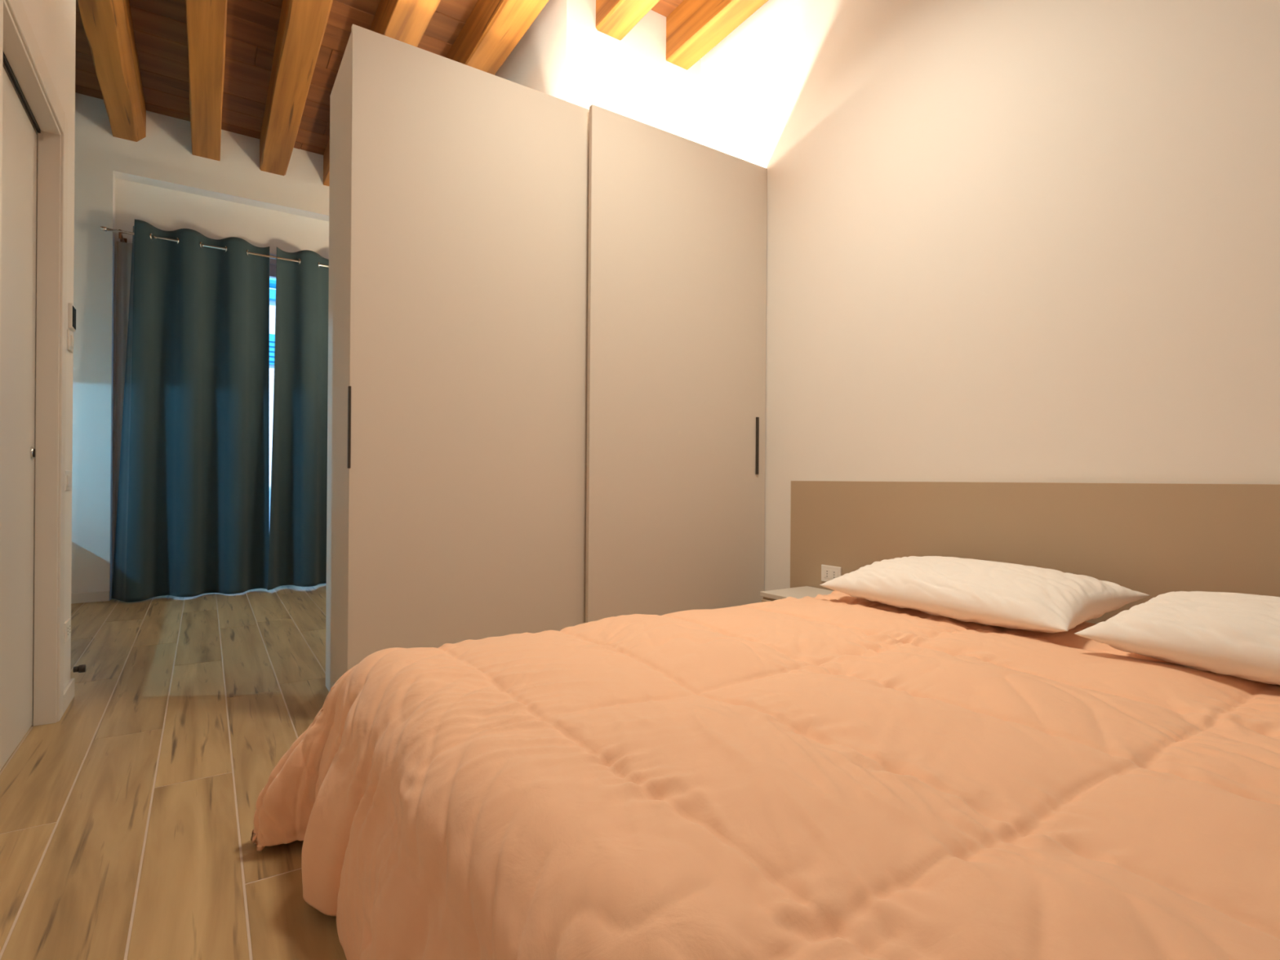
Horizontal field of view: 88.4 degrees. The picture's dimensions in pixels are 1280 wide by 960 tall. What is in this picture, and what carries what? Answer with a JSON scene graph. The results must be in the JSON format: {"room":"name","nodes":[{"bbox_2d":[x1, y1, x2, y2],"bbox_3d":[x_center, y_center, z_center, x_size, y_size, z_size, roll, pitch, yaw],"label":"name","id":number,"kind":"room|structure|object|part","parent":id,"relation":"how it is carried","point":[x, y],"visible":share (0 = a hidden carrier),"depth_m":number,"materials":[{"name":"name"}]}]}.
{"room":"bedroom","nodes":[
{"label":"bedroom","id":0,"kind":"room"},
{"bbox_2d":[2,0,75,725],"bbox_3d":[-1.772,-0.991,0.010,2.041,3.795,5.180,0,0,-33],"label":"wall","id":1,"kind":"structure","parent":0,"point":[52,22],"depth_m":2.61,"materials":[{"name":"white paint"}]},
{"bbox_2d":[0,0,67,770],"bbox_3d":[-1.952,-0.235,2.068,0.085,2.280,1.055,0,0,-33],"label":"door","id":2,"kind":"structure","parent":1,"relation":"in","point":[20,53],"depth_m":2.31,"materials":[{"name":"white laminate"}]},
{"bbox_3d":[-1.654,-0.233,1.684,0.012,2.280,0.085,0,0,-33],"label":"architrave","id":3,"kind":"part","parent":2,"relation":"part of","materials":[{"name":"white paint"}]},
{"bbox_3d":[-1.980,-0.181,2.044,0.012,2.159,0.871,0,0,-33],"label":"panel","id":4,"kind":"part","parent":2,"relation":"part of","materials":[{"name":"white laminate"}]},
{"bbox_3d":[-1.913,-1.333,2.088,0.012,0.085,0.885,0,0,-33],"label":"architrave","id":5,"kind":"part","parent":2,"relation":"part of","materials":[{"name":"white paint"}]},
{"bbox_3d":[-2.189,-0.237,2.493,0.012,2.280,0.085,0,0,-33],"label":"architrave","id":6,"kind":"part","parent":2,"relation":"part of","materials":[{"name":"white paint"}]},
{"bbox_2d":[63,617,71,643],"bbox_3d":[-2.291,0.602,2.636,0.010,0.080,0.120,0,0,-33],"label":"wall socket","id":7,"kind":"object","parent":1,"relation":"attached to","point":[67,624],"visible":0.99,"depth_m":2.61,"materials":[{"name":"white plastic"}]},
{"bbox_2d":[65,470,71,490],"bbox_3d":[-2.269,0.002,2.612,0.012,0.080,0.120,0,0,-33],"label":"light switch","id":8,"kind":"object","parent":1,"relation":"attached to","point":[68,473],"visible":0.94,"depth_m":2.59,"materials":[{"name":"white plastic"}]},
{"bbox_2d":[63,678,75,713],"bbox_3d":[-2.294,0.865,2.640,0.012,0.075,0.257,0,0,-33],"label":"baseboard","id":9,"kind":"structure","parent":1,"relation":"attached to","point":[68,691],"depth_m":2.63,"materials":[{"name":"white paint"}]},
{"bbox_2d":[66,329,74,352],"bbox_3d":[-2.292,-0.558,2.654,0.012,0.080,0.090,0,0,-33],"label":"light switch","id":10,"kind":"object","parent":1,"relation":"attached to","point":[70,337],"visible":1,"depth_m":2.63,"materials":[{"name":"white plastic"}]},
{"bbox_2d":[67,302,75,332],"bbox_3d":[-2.302,-0.658,2.671,0.014,0.100,0.090,0,0,-33],"label":"thermostat","id":11,"kind":"object","parent":1,"relation":"attached to","point":[72,309],"visible":1,"depth_m":2.64,"materials":[{"name":"white plastic"}]},
{"bbox_2d":[72,664,85,672],"bbox_3d":[-2.320,0.782,2.726,0.038,0.032,0.032,0,0,-33],"label":"door stop","id":12,"kind":"object","parent":1,"relation":"attached to","point":[82,668],"visible":1,"depth_m":2.72,"materials":[{"name":"black rubber"}]},
{"bbox_2d":[0,583,346,959],"bbox_3d":[-1.341,0.960,2.083,5.108,0.100,8.145,0,0,-33],"label":"floor","id":13,"kind":"structure","parent":0,"point":[126,819],"depth_m":1.93,"materials":[{"name":"brown wood"}]},
{"bbox_2d":[325,23,767,691],"bbox_3d":[-0.349,-0.390,3.236,2.091,2.615,0.592,0,0,-33],"label":"wardrobe","id":14,"kind":"object","parent":13,"relation":"on","point":[547,313],"visible":0.78,"depth_m":2.85,"materials":[{"name":"beige laminate"}]},
{"bbox_3d":[-1.228,-0.393,2.703,0.025,2.607,0.512,0,0,-33],"label":"panel","id":15,"kind":"part","parent":14,"relation":"part of","materials":[{"name":"beige laminate"}]},
{"bbox_3d":[-1.087,-0.197,2.462,0.009,0.307,0.016,0,0,-33],"label":"handle","id":16,"kind":"part","parent":14,"relation":"part of","materials":[{"name":"black metal"}]},
{"bbox_3d":[-0.649,-0.399,2.760,1.058,2.603,0.024,0,0,-33],"label":"sliding door","id":17,"kind":"part","parent":14,"relation":"part of","materials":[{"name":"beige laminate"}]},
{"bbox_3d":[0.221,-0.392,3.283,1.089,2.603,0.026,0,0,-33],"label":"sliding door","id":18,"kind":"part","parent":14,"relation":"part of","materials":[{"name":"beige laminate"}]},
{"bbox_3d":[0.629,-0.184,3.534,0.017,0.307,0.008,0,0,-33],"label":"handle","id":19,"kind":"part","parent":14,"relation":"part of","materials":[{"name":"black metal"}]},
{"bbox_2d":[250,590,1279,959],"bbox_3d":[0.530,0.668,1.498,2.343,0.493,1.965,0,0,-33],"label":"duvet","id":20,"kind":"object","parent":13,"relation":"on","point":[835,775],"visible":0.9,"depth_m":0.99,"materials":[{"name":"orange fabric"}]},
{"bbox_2d":[819,555,1150,633],"bbox_3d":[1.123,0.368,2.260,0.497,0.176,0.880,0,0,-31],"label":"pillow","id":21,"kind":"object","parent":20,"relation":"on","point":[983,592],"visible":1,"depth_m":2.05,"materials":[{"name":"white fabric"}]},
{"bbox_2d":[1075,591,1279,684],"bbox_3d":[1.545,0.371,1.466,0.499,0.174,0.840,0,0,-32],"label":"pillow","id":22,"kind":"object","parent":20,"relation":"on","point":[1235,634],"visible":1,"depth_m":1.52,"materials":[{"name":"white fabric"}]},
{"bbox_2d":[760,586,832,602],"bbox_3d":[0.777,0.727,3.055,0.345,0.398,0.325,0,0,-33],"label":"nightstand","id":23,"kind":"object","parent":13,"relation":"on","point":[797,593],"visible":0.17,"depth_m":3.08,"materials":[{"name":"beige laminate"}]},
{"bbox_3d":[0.656,0.643,2.972,0.017,0.165,0.290,0,0,-33],"label":"drawer","id":24,"kind":"part","parent":23,"relation":"part of","materials":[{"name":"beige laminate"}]},
{"bbox_2d":[71,92,329,600],"bbox_3d":[-3.818,-1.008,5.080,4.218,3.795,0.295,0,0,-33],"label":"wall","id":25,"kind":"structure","parent":0,"point":[156,180],"depth_m":4.94,"materials":[{"name":"white paint"}]},
{"bbox_2d":[71,590,109,604],"bbox_3d":[-4.706,0.846,4.319,1.922,0.075,0.012,0,0,-33],"label":"baseboard","id":26,"kind":"structure","parent":25,"relation":"attached to","point":[98,596],"depth_m":4.78,"materials":[{"name":"white paint"}]},
{"bbox_2d":[100,226,328,267],"bbox_3d":[-3.038,-1.789,5.420,2.155,0.080,0.280,0,0,-33],"label":"curtain rod","id":27,"kind":"object","parent":25,"relation":"attached to","point":[120,232],"visible":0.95,"depth_m":5.01,"materials":[{"name":"silver metal"}]},
{"bbox_2d":[114,241,132,545],"bbox_3d":[-3.896,-0.463,4.985,0.121,2.665,0.022,0,0,-33],"label":"sheer curtain","id":28,"kind":"object","parent":27,"relation":"hanging from","point":[124,250],"visible":0.33,"depth_m":4.97,"materials":[{"name":"beige fabric"}]},
{"bbox_2d":[111,219,269,602],"bbox_3d":[-3.427,-0.511,5.070,1.009,2.794,0.247,0,0,-33],"label":"curtain","id":29,"kind":"object","parent":27,"relation":"hanging from","point":[193,519],"visible":1,"depth_m":4.99,"materials":[{"name":"blue fabric"}]},
{"bbox_2d":[267,247,328,590],"bbox_3d":[-2.579,-0.506,5.581,1.001,2.777,0.160,0,0,-33],"label":"curtain","id":30,"kind":"object","parent":27,"relation":"hanging from","point":[297,546],"visible":0.52,"depth_m":5.42,"materials":[{"name":"blue fabric"}]},
{"bbox_2d":[269,254,276,278],"bbox_3d":[-3.030,-0.504,5.678,1.800,2.800,0.070,0,0,-33],"label":"window","id":31,"kind":"structure","parent":25,"relation":"in","point":[272,261],"depth_m":5.58,"materials":[{"name":"grey paint"}]},
{"bbox_3d":[-3.380,-0.474,5.447,0.840,2.705,0.050,0,0,-33],"label":"sash","id":32,"kind":"part","parent":31,"relation":"part of","materials":[{"name":"grey paint"}]},
{"bbox_3d":[-3.030,-0.504,5.678,1.800,2.800,0.070,0,0,-33],"label":"frame","id":33,"kind":"part","parent":31,"relation":"part of","materials":[{"name":"grey paint"}]},
{"bbox_2d":[75,0,768,186],"bbox_3d":[-1.249,-2.697,2.004,5.090,0.375,7.945,0,0,-33],"label":"ceiling","id":34,"kind":"structure","parent":0,"point":[264,70],"depth_m":4.01,"materials":[{"name":"brown wood"}]},
{"bbox_2d":[494,0,700,143],"bbox_3d":[-0.771,-0.984,5.131,1.122,3.795,3.020,0,0,-33],"label":"wall","id":35,"kind":"structure","parent":0,"point":[562,55],"depth_m":3.80,"materials":[{"name":"white paint"}]},
{"bbox_2d":[700,0,1279,591],"bbox_3d":[1.714,-0.964,2.206,0.200,3.795,5.000,0,0,-33],"label":"wall","id":36,"kind":"structure","parent":0,"point":[1007,241],"depth_m":2.49,"materials":[{"name":"white paint"}]},
{"bbox_2d":[790,480,1279,623],"bbox_3d":[1.488,0.288,2.328,0.022,0.556,2.560,0,0,-33],"label":"headboard","id":37,"kind":"object","parent":36,"relation":"attached to","point":[1153,540],"visible":0.59,"depth_m":2.31,"materials":[{"name":"beige laminate"}]},
{"bbox_2d":[821,564,841,582],"bbox_3d":[0.917,0.452,3.161,0.010,0.080,0.118,0,0,-33],"label":"wall socket","id":38,"kind":"object","parent":37,"relation":"attached to","point":[828,573],"visible":0.91,"depth_m":3.16,"materials":[{"name":"white plastic"}]},
{"label":"outside","id":39,"kind":"structure","parent":0,"visible":0},
{"bbox_3d":[-4.004,1.064,9.673,20.000,0.250,7.455,0,0,-33],"label":"ground","id":40,"kind":"structure","parent":39,"visible":0},
{"bbox_2d":[269,277,275,519],"bbox_3d":[-3.881,-0.878,9.510,20.000,3.635,0.445,0,0,-33],"label":"building","id":41,"kind":"structure","parent":40,"relation":"on","point":[272,281],"depth_m":8.74,"materials":[{"name":"white"}]},
{"bbox_2d":[269,333,275,364],"bbox_3d":[-4.819,-1.728,8.762,1.400,0.400,0.049,0,0,-33],"label":"shutter","id":42,"kind":"object","parent":41,"relation":"hanging from","point":[272,336],"depth_m":8.69,"materials":[{"name":"teal paint"}]},
{"bbox_3d":[-4.221,-2.441,9.136,9.000,0.135,0.079,0,0,-33],"label":"awning panel","id":43,"kind":"part","parent":41,"relation":"part of","materials":[{"name":"teal paint"}]}
]}

